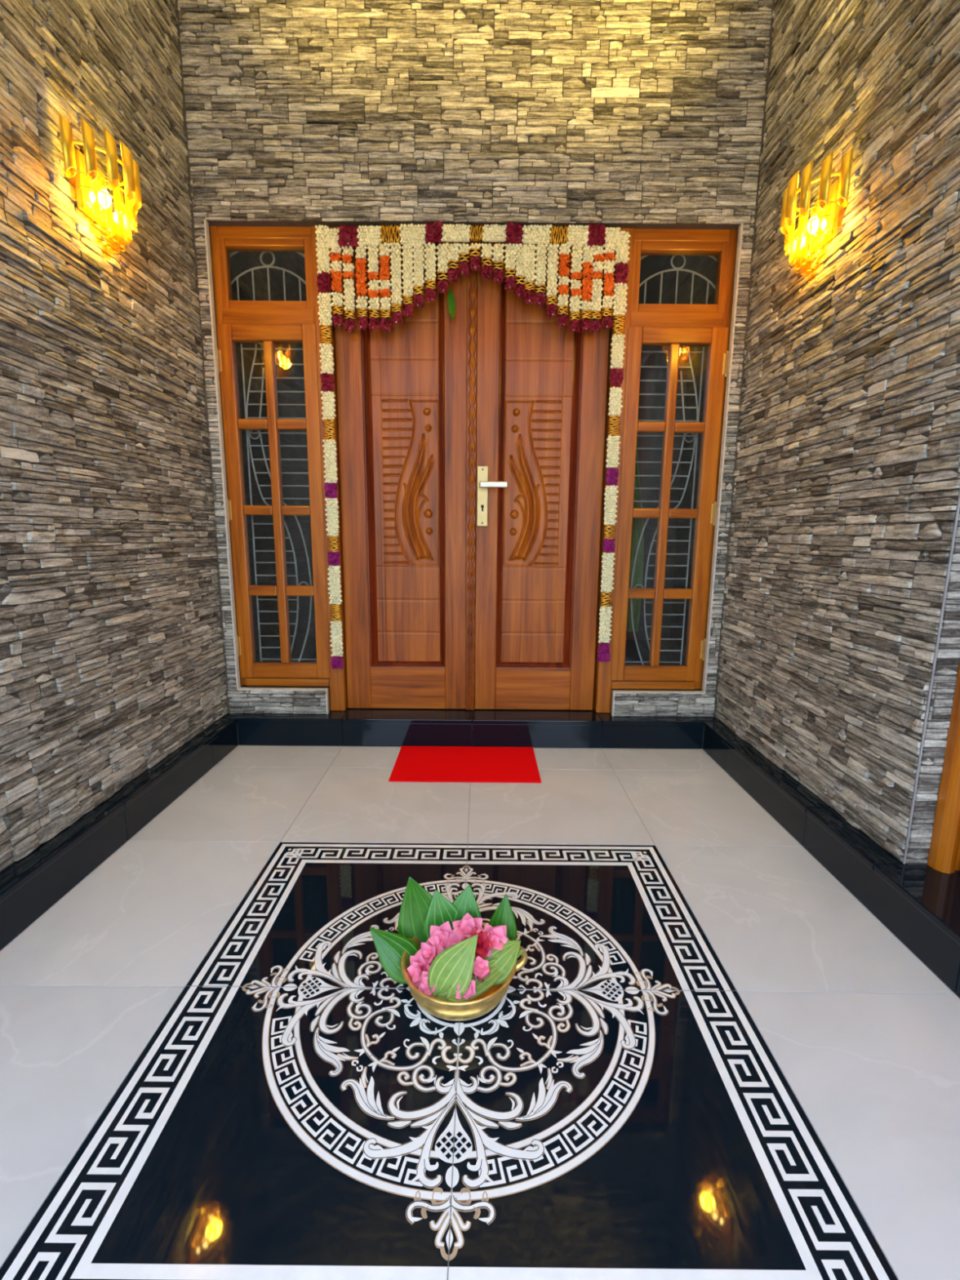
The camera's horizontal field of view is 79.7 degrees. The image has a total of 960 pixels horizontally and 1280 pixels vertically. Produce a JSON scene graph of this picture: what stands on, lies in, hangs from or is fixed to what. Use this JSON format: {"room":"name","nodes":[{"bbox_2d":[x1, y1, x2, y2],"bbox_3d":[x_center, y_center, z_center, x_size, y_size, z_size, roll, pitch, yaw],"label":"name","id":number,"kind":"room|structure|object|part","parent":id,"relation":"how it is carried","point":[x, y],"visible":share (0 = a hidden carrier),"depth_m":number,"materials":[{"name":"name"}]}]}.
{"room":"house entrance porch","nodes":[
{"label":"house entrance porch","id":0,"kind":"room"},
{"bbox_2d":[0,0,229,871],"bbox_3d":[-1.279,-0.910,1.010,0.219,3.550,3.320,0,10,0],"label":"wall","id":1,"kind":"structure","parent":0,"point":[112,656],"depth_m":1.76,"materials":[{"name":"stone"}]},
{"bbox_2d":[58,112,142,260],"bbox_3d":[-1.102,-1.317,1.723,0.140,0.314,0.252,0,10,0],"label":"wall sconce","id":2,"kind":"object","parent":1,"relation":"attached to","point":[93,199],"visible":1,"depth_m":1.68,"materials":[{"name":"gold metal"}]},
{"bbox_3d":[-1.128,-1.288,1.673,0.016,0.028,0.015,0,10,0],"label":"bulb","id":3,"kind":"part","parent":2,"relation":"part of","materials":[{"name":"white glass"}]},
{"bbox_3d":[-1.141,-1.356,1.710,0.063,0.037,0.027,0,10,0],"label":"lamp arm","id":4,"kind":"part","parent":2,"relation":"part of","materials":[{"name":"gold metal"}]},
{"bbox_3d":[-1.117,-1.314,1.712,0.034,0.048,0.033,0,10,0],"label":"bulb","id":5,"kind":"part","parent":2,"relation":"part of","materials":[{"name":"glass"}]},
{"bbox_3d":[-1.127,-1.308,1.781,0.016,0.028,0.015,0,10,0],"label":"bulb","id":6,"kind":"part","parent":2,"relation":"part of","materials":[{"name":"glass"}]},
{"bbox_2d":[0,718,238,950],"bbox_3d":[-1.168,0.697,1.165,0.086,0.133,3.048,0,10,0],"label":"baseboard","id":7,"kind":"structure","parent":1,"relation":"attached to","point":[33,883],"depth_m":1.71,"materials":[{"name":"black stone"}]},
{"bbox_2d":[229,251,717,704],"bbox_3d":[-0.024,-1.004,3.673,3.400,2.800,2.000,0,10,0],"label":"window pane","id":8,"kind":"structure","parent":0,"point":[242,261],"depth_m":4.38,"materials":[{"name":"glass"}]},
{"bbox_2d":[240,343,267,418],"bbox_3d":[-1.014,-1.161,2.585,0.101,0.314,0.008,0,10,0],"label":"window grille","id":9,"kind":"object","parent":8,"relation":"in","point":[246,406],"depth_m":2.58,"materials":[{"name":"metal"}]},
{"bbox_2d":[245,430,271,505],"bbox_3d":[-1.017,-0.792,2.652,0.101,0.330,0.008,0,10,0],"label":"window grille","id":10,"kind":"object","parent":8,"relation":"in","point":[250,446],"depth_m":2.64,"materials":[{"name":"metal"}]},
{"bbox_2d":[251,515,275,585],"bbox_3d":[-1.020,-0.423,2.719,0.101,0.324,0.008,0,10,0],"label":"window grille","id":11,"kind":"object","parent":8,"relation":"in","point":[252,524],"depth_m":2.72,"materials":[{"name":"metal"}]},
{"bbox_2d":[256,595,280,661],"bbox_3d":[-1.023,-0.054,2.786,0.101,0.316,0.008,0,10,0],"label":"window grille","id":12,"kind":"object","parent":8,"relation":"in","point":[257,603],"depth_m":2.78,"materials":[{"name":"metal"}]},
{"bbox_2d":[275,348,302,350],"bbox_3d":[-0.849,-1.293,2.560,0.120,0.005,0.008,0,10,0],"label":"window grille","id":13,"kind":"object","parent":8,"relation":"in","point":[275,348],"depth_m":2.56,"materials":[{"name":"metal"}]},
{"bbox_2d":[275,363,303,364],"bbox_3d":[-0.849,-1.233,2.571,0.121,0.005,0.008,0,10,0],"label":"window grille","id":14,"kind":"object","parent":8,"relation":"in","point":[276,363],"depth_m":2.57,"materials":[{"name":"metal"}]},
{"bbox_2d":[276,377,304,378],"bbox_3d":[-0.849,-1.176,2.582,0.121,0.005,0.008,0,10,0],"label":"window grille","id":15,"kind":"object","parent":8,"relation":"in","point":[277,377],"depth_m":2.58,"materials":[{"name":"metal"}]},
{"bbox_2d":[277,391,304,392],"bbox_3d":[-0.851,-1.118,2.592,0.118,0.005,0.008,0,10,0],"label":"window grille","id":16,"kind":"object","parent":8,"relation":"in","point":[277,391],"depth_m":2.59,"materials":[{"name":"metal"}]},
{"bbox_2d":[278,404,305,405],"bbox_3d":[-0.850,-1.063,2.602,0.118,0.005,0.008,0,10,0],"label":"window grille","id":17,"kind":"object","parent":8,"relation":"in","point":[278,404],"depth_m":2.60,"materials":[{"name":"metal"}]},
{"bbox_2d":[280,444,306,446],"bbox_3d":[-0.853,-0.889,2.634,0.120,0.005,0.008,0,10,0],"label":"window grille","id":18,"kind":"object","parent":8,"relation":"in","point":[280,445],"depth_m":2.63,"materials":[{"name":"metal"}]},
{"bbox_2d":[288,595,298,651],"bbox_3d":[-0.895,-0.078,2.781,0.049,0.268,0.008,0,10,0],"label":"window grille","id":19,"kind":"object","parent":8,"relation":"in","point":[297,611],"depth_m":2.78,"materials":[{"name":"metal"}]},
{"bbox_2d":[280,458,307,460],"bbox_3d":[-0.853,-0.829,2.645,0.120,0.005,0.008,0,10,0],"label":"window grille","id":20,"kind":"object","parent":8,"relation":"in","point":[281,459],"depth_m":2.64,"materials":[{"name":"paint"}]},
{"bbox_2d":[282,484,309,486],"bbox_3d":[-0.852,-0.715,2.665,0.121,0.005,0.008,0,10,0],"label":"window grille","id":21,"kind":"object","parent":8,"relation":"in","point":[282,485],"depth_m":2.66,"materials":[{"name":"metal"}]},
{"bbox_2d":[283,497,309,505],"bbox_3d":[-0.854,-0.644,2.678,0.119,0.030,0.008,0,10,0],"label":"window grille","id":22,"kind":"object","parent":8,"relation":"in","point":[284,504],"depth_m":2.67,"materials":[{"name":"metal"}]},
{"bbox_2d":[284,515,311,585],"bbox_3d":[-0.859,-0.423,2.719,0.115,0.324,0.008,0,10,0],"label":"window grille","id":23,"kind":"object","parent":8,"relation":"in","point":[296,575],"depth_m":2.72,"materials":[{"name":"metal"}]},
{"bbox_2d":[291,595,316,662],"bbox_3d":[-0.858,-0.053,2.786,0.120,0.321,0.008,0,10,0],"label":"window grille","id":24,"kind":"object","parent":8,"relation":"in","point":[300,659],"depth_m":2.79,"materials":[{"name":"metal"}]},
{"bbox_2d":[626,434,644,631],"bbox_3d":[0.738,-0.584,2.793,0.136,1.100,0.027,0,10,0],"label":"curtain","id":25,"kind":"object","parent":8,"relation":"hanging from","point":[637,523],"visible":0.39,"depth_m":2.82,"materials":[{"name":"fabric"}]},
{"bbox_2d":[624,598,648,664],"bbox_3d":[0.766,-0.040,2.783,0.116,0.319,0.008,0,10,0],"label":"window grille","id":26,"kind":"object","parent":8,"relation":"in","point":[631,604],"depth_m":2.79,"materials":[{"name":"metal"}]},
{"bbox_2d":[643,598,652,651],"bbox_3d":[0.805,-0.073,2.777,0.043,0.255,0.008,0,10,0],"label":"window grille","id":27,"kind":"object","parent":8,"relation":"in","point":[644,603],"depth_m":2.77,"materials":[{"name":"metal"}]},
{"bbox_2d":[659,599,686,664],"bbox_3d":[0.931,-0.039,2.783,0.110,0.316,0.008,0,10,0],"label":"window grille","id":28,"kind":"object","parent":8,"relation":"in","point":[685,601],"depth_m":2.78,"materials":[{"name":"metal"}]},
{"bbox_2d":[664,518,692,588],"bbox_3d":[0.934,-0.408,2.716,0.109,0.324,0.008,0,10,0],"label":"window grille","id":29,"kind":"object","parent":8,"relation":"in","point":[691,522],"depth_m":2.71,"materials":[{"name":"metal"}]},
{"bbox_2d":[669,433,697,508],"bbox_3d":[0.937,-0.776,2.649,0.110,0.330,0.008,0,10,0],"label":"window grille","id":30,"kind":"object","parent":8,"relation":"in","point":[695,436],"depth_m":2.64,"materials":[{"name":"metal"}]},
{"bbox_2d":[675,346,704,422],"bbox_3d":[0.940,-1.145,2.582,0.109,0.314,0.008,0,10,0],"label":"window grille","id":31,"kind":"object","parent":8,"relation":"in","point":[698,408],"depth_m":2.58,"materials":[{"name":"metal"}]},
{"bbox_2d":[174,0,774,716],"bbox_3d":[-0.028,-1.291,2.503,2.310,3.317,0.198,0,10,0],"label":"wall","id":32,"kind":"structure","parent":0,"point":[651,114],"depth_m":2.28,"materials":[{"name":"stone"}]},
{"bbox_2d":[217,236,314,311],"bbox_3d":[-0.903,-1.551,2.453,0.400,0.290,0.050,0,10,0],"label":"window","id":33,"kind":"structure","parent":32,"relation":"in","point":[224,245],"depth_m":2.43,"materials":[{"name":"brown wood"}]},
{"bbox_3d":[-0.904,-1.675,2.430,0.333,0.038,0.049,0,10,0],"label":"rail","id":34,"kind":"part","parent":33,"relation":"part of","materials":[{"name":"brown wood"}]},
{"bbox_3d":[-0.906,-1.429,2.475,0.333,0.043,0.049,0,10,0],"label":"rail","id":35,"kind":"part","parent":33,"relation":"part of","materials":[{"name":"brown wood"}]},
{"bbox_2d":[229,250,306,301],"bbox_3d":[-0.923,-1.582,2.508,0.418,0.282,0.014,0,10,0],"label":"window grille","id":36,"kind":"object","parent":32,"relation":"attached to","point":[233,252],"visible":0.66,"depth_m":2.50,"materials":[{"name":"metal"}]},
{"bbox_2d":[216,323,330,678],"bbox_3d":[-0.924,-0.587,2.608,0.434,1.556,0.056,0,10,0],"label":"window","id":37,"kind":"structure","parent":32,"relation":"in","point":[228,335],"depth_m":2.58,"materials":[{"name":"brown wood"}]},
{"bbox_3d":[-0.913,-1.321,2.480,0.303,0.065,0.044,0,10,0],"label":"rail","id":38,"kind":"part","parent":37,"relation":"part of","materials":[{"name":"brown wood"}]},
{"bbox_3d":[-0.924,0.142,2.746,0.303,0.071,0.044,0,10,0],"label":"rail","id":39,"kind":"part","parent":37,"relation":"part of","materials":[{"name":"brown wood"}]},
{"bbox_2d":[278,417,306,418],"bbox_3d":[-0.852,-1.008,2.612,0.122,0.005,0.008,0,10,0],"label":"window grille","id":40,"kind":"object","parent":32,"relation":"attached to","point":[278,417],"depth_m":2.61,"materials":[{"name":"metal"}]},
{"bbox_2d":[334,249,476,710],"bbox_3d":[-0.328,-0.662,2.630,0.614,2.025,0.056,0,10,0],"label":"door","id":41,"kind":"structure","parent":32,"relation":"in","point":[406,393],"depth_m":2.63,"materials":[{"name":"brown wood"}]},
{"bbox_3d":[-0.334,-1.610,2.466,0.361,0.100,0.040,0,10,0],"label":"rail","id":42,"kind":"part","parent":41,"relation":"part of","materials":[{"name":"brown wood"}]},
{"bbox_3d":[-0.341,-0.714,2.617,0.361,1.717,0.026,0,10,0],"label":"panel moulding","id":43,"kind":"part","parent":41,"relation":"part of","materials":[{"name":"brown wood"}]},
{"bbox_3d":[-0.334,-0.715,2.631,0.299,1.659,0.024,0,10,0],"label":"carved panel","id":44,"kind":"part","parent":41,"relation":"part of","materials":[{"name":"brown wood"}]},
{"bbox_3d":[-0.348,0.230,2.801,0.361,0.206,0.040,0,10,0],"label":"rail","id":45,"kind":"part","parent":41,"relation":"part of","materials":[{"name":"brown wood"}]},
{"bbox_3d":[-0.038,-0.655,2.604,0.023,2.019,0.006,0,10,0],"label":"carved chain","id":46,"kind":"part","parent":41,"relation":"part of","materials":[{"name":"brown wood"}]},
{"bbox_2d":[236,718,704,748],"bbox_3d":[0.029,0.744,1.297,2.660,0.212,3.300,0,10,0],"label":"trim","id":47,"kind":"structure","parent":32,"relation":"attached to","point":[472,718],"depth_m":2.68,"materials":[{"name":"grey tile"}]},
{"bbox_2d":[221,704,721,748],"bbox_3d":[-0.042,0.411,2.785,2.325,0.133,0.254,0,10,0],"label":"door step","id":48,"kind":"structure","parent":32,"relation":"attached to","point":[535,728],"depth_m":2.67,"materials":[{"name":"black stone"}]},
{"bbox_2d":[324,221,621,333],"bbox_3d":[-0.031,-1.503,2.388,1.217,0.425,0.043,0,10,0],"label":"garland","id":49,"kind":"object","parent":32,"relation":"attached to","point":[578,237],"visible":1,"depth_m":2.38,"materials":[{"name":"white plant"}]},
{"bbox_2d":[315,224,343,669],"bbox_3d":[-0.656,-0.781,2.523,0.069,1.870,0.036,0,10,0],"label":"garland","id":50,"kind":"object","parent":49,"relation":"hanging from","point":[326,375],"visible":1,"depth_m":2.51,"materials":[{"name":"white plant"}]},
{"bbox_3d":[-0.657,-0.795,2.534,0.015,1.842,0.009,0,10,0],"label":"cord","id":51,"kind":"part","parent":50,"relation":"part of","materials":[{"name":"white plant"}]},
{"bbox_2d":[596,231,631,662],"bbox_3d":[0.582,-0.784,2.518,0.069,1.810,0.037,0,10,0],"label":"garland","id":52,"kind":"object","parent":49,"relation":"hanging from","point":[621,270],"visible":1,"depth_m":2.50,"materials":[{"name":"white plant"}]},
{"bbox_3d":[0.582,-0.800,2.530,0.012,1.782,0.009,0,10,0],"label":"cord","id":53,"kind":"part","parent":52,"relation":"part of","materials":[{"name":"white plant"}]},
{"bbox_2d":[209,226,737,712],"bbox_3d":[-0.035,-0.702,2.637,2.258,2.110,0.126,0,10,0],"label":"door frame","id":54,"kind":"structure","parent":32,"relation":"attached to","point":[337,682],"depth_m":2.46,"materials":[{"name":"brown wood"}]},
{"bbox_3d":[-1.134,-0.770,2.630,0.058,1.988,0.122,0,10,0],"label":"post","id":55,"kind":"part","parent":54,"relation":"part of","materials":[{"name":"brown wood"}]},
{"bbox_3d":[-0.916,0.192,2.803,0.392,0.038,0.125,0,10,0],"label":"window sill","id":56,"kind":"part","parent":54,"relation":"part of","materials":[{"name":"brown wood"}]},
{"bbox_3d":[-0.677,-0.707,2.638,0.073,2.110,0.126,0,10,0],"label":"post","id":57,"kind":"part","parent":54,"relation":"part of","materials":[{"name":"brown wood"}]},
{"bbox_3d":[-0.028,-1.711,2.456,2.140,0.058,0.121,0,10,0],"label":"head rail","id":58,"kind":"part","parent":54,"relation":"part of","materials":[{"name":"brown wood"}]},
{"bbox_3d":[0.601,-0.697,2.636,0.070,2.110,0.126,0,10,0],"label":"post","id":59,"kind":"part","parent":54,"relation":"part of","materials":[{"name":"brown wood"}]},
{"bbox_3d":[0.828,0.205,2.800,0.398,0.038,0.125,0,10,0],"label":"window sill","id":60,"kind":"part","parent":54,"relation":"part of","materials":[{"name":"brown wood"}]},
{"bbox_3d":[1.065,-0.753,2.626,0.060,1.988,0.122,0,10,0],"label":"post","id":61,"kind":"part","parent":54,"relation":"part of","materials":[{"name":"brown wood"}]},
{"bbox_2d":[204,218,743,716],"bbox_3d":[-0.035,-0.677,2.540,2.198,2.097,0.029,0,10,0],"label":"trim","id":62,"kind":"structure","parent":32,"relation":"attached to","point":[206,223],"depth_m":2.54,"materials":[{"name":"grey stone"}]},
{"bbox_2d":[475,250,609,710],"bbox_3d":[0.269,-0.654,2.608,0.575,2.023,0.098,0,10,0],"label":"door","id":63,"kind":"structure","parent":32,"relation":"in","point":[542,386],"depth_m":2.63,"materials":[{"name":"brown wood"}]},
{"bbox_3d":[0.011,-0.652,2.611,0.050,0.266,0.012,0,10,0],"label":"handle plate","id":64,"kind":"part","parent":63,"relation":"part of","materials":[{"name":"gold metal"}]},
{"bbox_3d":[0.061,-0.695,2.575,0.126,0.027,0.046,0,10,0],"label":"lever","id":65,"kind":"part","parent":63,"relation":"part of","materials":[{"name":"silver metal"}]},
{"bbox_3d":[0.256,0.235,2.800,0.361,0.206,0.040,0,10,0],"label":"rail","id":66,"kind":"part","parent":63,"relation":"part of","materials":[{"name":"brown wood"}]},
{"bbox_3d":[0.256,-0.711,2.630,0.299,1.659,0.024,0,10,0],"label":"carved panel","id":67,"kind":"part","parent":63,"relation":"part of","materials":[{"name":"brown wood"}]},
{"bbox_3d":[0.263,-0.709,2.616,0.361,1.717,0.026,0,10,0],"label":"panel moulding","id":68,"kind":"part","parent":63,"relation":"part of","materials":[{"name":"brown wood"}]},
{"bbox_3d":[0.270,-1.605,2.465,0.361,0.100,0.040,0,10,0],"label":"rail","id":69,"kind":"part","parent":63,"relation":"part of","materials":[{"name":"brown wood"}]},
{"bbox_2d":[631,518,657,587],"bbox_3d":[0.774,-0.409,2.716,0.106,0.320,0.008,0,10,0],"label":"window grille","id":70,"kind":"object","parent":32,"relation":"attached to","point":[653,540],"depth_m":2.72,"materials":[{"name":"metal"}]},
{"bbox_2d":[610,326,728,681],"bbox_3d":[0.844,-0.573,2.605,0.436,1.556,0.056,0,10,0],"label":"window","id":71,"kind":"structure","parent":32,"relation":"in","point":[673,337],"depth_m":2.58,"materials":[{"name":"brown wood"}]},
{"bbox_3d":[0.832,0.156,2.744,0.297,0.071,0.044,0,10,0],"label":"rail","id":72,"kind":"part","parent":71,"relation":"part of","materials":[{"name":"brown wood"}]},
{"bbox_3d":[0.843,-1.308,2.477,0.297,0.065,0.044,0,10,0],"label":"rail","id":73,"kind":"part","parent":71,"relation":"part of","materials":[{"name":"brown wood"}]},
{"bbox_2d":[639,254,717,304],"bbox_3d":[0.859,-1.568,2.505,0.418,0.282,0.014,0,10,0],"label":"window grille","id":74,"kind":"object","parent":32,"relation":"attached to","point":[714,257],"visible":0.62,"depth_m":2.50,"materials":[{"name":"metal"}]},
{"bbox_2d":[630,239,729,314],"bbox_3d":[0.842,-1.537,2.450,0.406,0.290,0.050,0,10,0],"label":"window","id":75,"kind":"structure","parent":32,"relation":"in","point":[721,249],"depth_m":2.43,"materials":[{"name":"brown wood"}]},
{"bbox_3d":[0.844,-1.414,2.473,0.338,0.041,0.049,0,10,0],"label":"rail","id":76,"kind":"part","parent":75,"relation":"part of","materials":[{"name":"brown wood"}]},
{"bbox_3d":[0.846,-1.658,2.428,0.338,0.043,0.049,0,10,0],"label":"rail","id":77,"kind":"part","parent":75,"relation":"part of","materials":[{"name":"brown wood"}]},
{"bbox_2d":[0,745,959,1279],"bbox_3d":[-0.042,0.845,1.224,2.800,0.160,3.120,0,10,0],"label":"floor","id":78,"kind":"structure","parent":0,"point":[864,1034],"depth_m":1.38,"materials":[{"name":"grey tile"}]},
{"bbox_2d":[0,842,897,1279],"bbox_3d":[-0.041,0.763,1.250,1.200,0.012,1.200,0,10,0],"label":"inlay","id":79,"kind":"object","parent":78,"relation":"on","point":[621,1112],"visible":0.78,"depth_m":0.98,"materials":[{"name":"black stone"}]},
{"bbox_2d":[400,923,527,1021],"bbox_3d":[-0.055,0.714,1.249,0.274,0.085,0.249,8,13,38],"label":"brass bowl","id":80,"kind":"object","parent":79,"relation":"on","point":[481,1005],"visible":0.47,"depth_m":1.15,"materials":[{"name":"gold metal"}]},
{"bbox_2d":[369,927,419,983],"bbox_3d":[-0.180,0.687,1.246,0.127,0.103,0.059,0,10,0],"label":"leaf","id":81,"kind":"object","parent":80,"relation":"in","point":[390,947],"visible":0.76,"depth_m":1.25,"materials":[{"name":"green plant"}]},
{"bbox_2d":[397,876,432,945],"bbox_3d":[-0.127,0.632,1.300,0.117,0.188,0.044,0,10,0],"label":"leaf","id":82,"kind":"object","parent":80,"relation":"in","point":[416,900],"visible":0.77,"depth_m":1.31,"materials":[{"name":"green plant"}]},
{"bbox_2d":[407,955,430,987],"bbox_3d":[-0.128,0.692,1.206,0.050,0.057,0.050,-2,11,-14],"label":"bloom","id":83,"kind":"object","parent":80,"relation":"in","point":[417,966],"visible":0.88,"depth_m":1.20,"materials":[{"name":"pink plant"}]},
{"bbox_2d":[417,971,436,998],"bbox_3d":[-0.097,0.701,1.173,0.051,0.055,0.049,6,12,28],"label":"bloom","id":84,"kind":"object","parent":80,"relation":"in","point":[424,987],"visible":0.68,"depth_m":1.17,"materials":[{"name":"pink plant"}]},
{"bbox_2d":[413,934,444,969],"bbox_3d":[-0.103,0.668,1.223,0.065,0.061,0.048,10,14,41],"label":"bloom","id":85,"kind":"object","parent":80,"relation":"in","point":[428,952],"visible":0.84,"depth_m":1.22,"materials":[{"name":"pink plant"}]},
{"bbox_2d":[426,920,453,950],"bbox_3d":[-0.080,0.651,1.244,0.074,0.062,0.057,8,13,36],"label":"bloom","id":86,"kind":"object","parent":80,"relation":"in","point":[444,929],"visible":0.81,"depth_m":1.24,"materials":[{"name":"pink plant"}]},
{"bbox_2d":[422,888,459,942],"bbox_3d":[-0.079,0.647,1.310,0.101,0.147,0.041,0,10,0],"label":"leaf","id":87,"kind":"object","parent":80,"relation":"in","point":[441,910],"visible":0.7,"depth_m":1.31,"materials":[{"name":"green plant"}]},
{"bbox_2d":[427,934,478,1001],"bbox_3d":[-0.051,0.666,1.158,0.107,0.106,0.058,-2,11,-12],"label":"leaf","id":88,"kind":"object","parent":80,"relation":"in","point":[453,966],"visible":0.99,"depth_m":1.16,"materials":[{"name":"green plant"}]},
{"bbox_2d":[442,927,466,950],"bbox_3d":[-0.052,0.654,1.236,0.059,0.053,0.057,-1,10,-7],"label":"bloom","id":89,"kind":"object","parent":80,"relation":"in","point":[452,938],"visible":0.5,"depth_m":1.23,"materials":[{"name":"pink plant"}]},
{"bbox_2d":[456,979,475,999],"bbox_3d":[-0.029,0.702,1.159,0.041,0.050,0.049,-1,10,-5],"label":"bloom","id":90,"kind":"object","parent":80,"relation":"in","point":[471,991],"visible":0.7,"depth_m":1.14,"materials":[{"name":"pink plant"}]},
{"bbox_2d":[450,884,483,929],"bbox_3d":[-0.042,0.641,1.304,0.088,0.150,0.050,-3,11,-20],"label":"leaf","id":91,"kind":"object","parent":80,"relation":"in","point":[465,901],"visible":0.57,"depth_m":1.31,"materials":[{"name":"green plant"}]},
{"bbox_2d":[452,912,484,941],"bbox_3d":[-0.028,0.638,1.254,0.080,0.060,0.064,-4,11,-25],"label":"bloom","id":92,"kind":"object","parent":80,"relation":"in","point":[468,923],"visible":0.73,"depth_m":1.25,"materials":[{"name":"pink plant"}]},
{"bbox_2d":[469,909,476,918],"bbox_3d":[-0.020,0.659,1.298,0.054,0.100,0.019,0,10,0],"label":"leaf","id":93,"kind":"object","parent":80,"relation":"in","point":[472,913],"visible":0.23,"depth_m":1.30,"materials":[{"name":"green plant"}]},
{"bbox_2d":[465,926,493,959],"bbox_3d":[-0.003,0.650,1.228,0.055,0.053,0.057,9,14,40],"label":"bloom","id":94,"kind":"object","parent":80,"relation":"in","point":[482,948],"visible":0.72,"depth_m":1.22,"materials":[{"name":"pink plant"}]},
{"bbox_2d":[471,955,490,982],"bbox_3d":[-0.001,0.681,1.187,0.046,0.056,0.053,2,10,9],"label":"bloom","id":95,"kind":"object","parent":80,"relation":"in","point":[481,968],"visible":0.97,"depth_m":1.17,"materials":[{"name":"pink plant"}]},
{"bbox_2d":[446,948,525,1001],"bbox_3d":[0.015,0.692,1.192,0.210,0.030,0.042,-8,13,-39],"label":"leaf","id":96,"kind":"object","parent":80,"relation":"in","point":[495,975],"visible":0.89,"depth_m":1.18,"materials":[{"name":"green plant"}]},
{"bbox_2d":[484,923,509,956],"bbox_3d":[0.036,0.657,1.250,0.072,0.059,0.061,-1,10,-10],"label":"bloom","id":97,"kind":"object","parent":80,"relation":"in","point":[499,933],"visible":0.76,"depth_m":1.25,"materials":[{"name":"pink plant"}]},
{"bbox_2d":[484,940,520,985],"bbox_3d":[0.045,0.683,1.219,0.105,0.050,0.065,-2,11,-12],"label":"leaf","id":98,"kind":"object","parent":80,"relation":"in","point":[506,959],"visible":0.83,"depth_m":1.22,"materials":[{"name":"green plant"}]},
{"bbox_2d":[488,893,516,940],"bbox_3d":[0.050,0.653,1.299,0.060,0.141,0.042,-4,11,-24],"label":"leaf","id":99,"kind":"object","parent":80,"relation":"in","point":[503,915],"visible":0.61,"depth_m":1.30,"materials":[{"name":"green plant"}]},
{"bbox_3d":[0.083,0.702,1.270,0.047,0.067,0.020,-2,10,-11],"label":"handle","id":100,"kind":"part","parent":80,"relation":"part of","materials":[{"name":"gold metal"}]},
{"bbox_2d":[388,746,541,782],"bbox_3d":[-0.060,0.531,2.480,0.610,0.006,0.384,0,10,0],"label":"door mat","id":101,"kind":"object","parent":78,"relation":"on","point":[413,763],"visible":1,"depth_m":2.45,"materials":[{"name":"red fabric"}]},
{"bbox_2d":[714,0,959,865],"bbox_3d":[1.216,-1.059,1.935,0.217,3.550,1.431,0,10,0],"label":"wall","id":102,"kind":"structure","parent":0,"point":[846,494],"depth_m":1.72,"materials":[{"name":"stone"}]},
{"bbox_2d":[780,146,853,282],"bbox_3d":[1.044,-1.321,1.838,0.140,0.314,0.252,0,10,0],"label":"wall sconce","id":103,"kind":"object","parent":102,"relation":"attached to","point":[823,224],"visible":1,"depth_m":1.79,"materials":[{"name":"gold metal"}]},
{"bbox_3d":[1.069,-1.312,1.895,0.016,0.028,0.015,0,10,0],"label":"bulb","id":104,"kind":"part","parent":103,"relation":"part of","materials":[{"name":"white glass"}]},
{"bbox_3d":[1.059,-1.318,1.826,0.034,0.048,0.033,0,10,0],"label":"bulb","id":105,"kind":"part","parent":103,"relation":"part of","materials":[{"name":"white glass"}]},
{"bbox_3d":[1.083,-1.360,1.825,0.063,0.037,0.027,0,10,0],"label":"lamp arm","id":106,"kind":"part","parent":103,"relation":"part of","materials":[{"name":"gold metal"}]},
{"bbox_3d":[1.069,-1.293,1.787,0.016,0.028,0.015,0,10,0],"label":"bulb","id":107,"kind":"part","parent":103,"relation":"part of","materials":[{"name":"glass"}]},
{"bbox_2d":[702,722,959,997],"bbox_3d":[1.168,0.716,1.161,0.282,0.133,3.048,0,10,0],"label":"baseboard","id":108,"kind":"structure","parent":102,"relation":"attached to","point":[919,904],"depth_m":1.57,"materials":[{"name":"black stone"}]},
{"bbox_2d":[902,489,959,864],"bbox_3d":[1.117,-0.480,1.310,0.004,2.167,0.005,0,10,0],"label":"trim","id":109,"kind":"structure","parent":102,"relation":"attached to","point":[958,500],"depth_m":1.41,"materials":[{"name":"grey metal"}]},
{"bbox_2d":[905,509,959,863],"bbox_3d":[1.151,-0.481,1.316,0.058,2.167,0.027,0,10,0],"label":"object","id":110,"kind":"structure","parent":102,"relation":"in","point":[948,660],"depth_m":1.43,"materials":[{"name":"stone"}]},
{"bbox_2d":[927,662,959,874],"bbox_3d":[1.225,-0.384,0.811,0.104,2.156,1.055,0,10,0],"label":"trim","id":111,"kind":"structure","parent":102,"relation":"attached to","point":[944,856],"depth_m":1.44,"materials":[{"name":"brown wood"}]}
]}

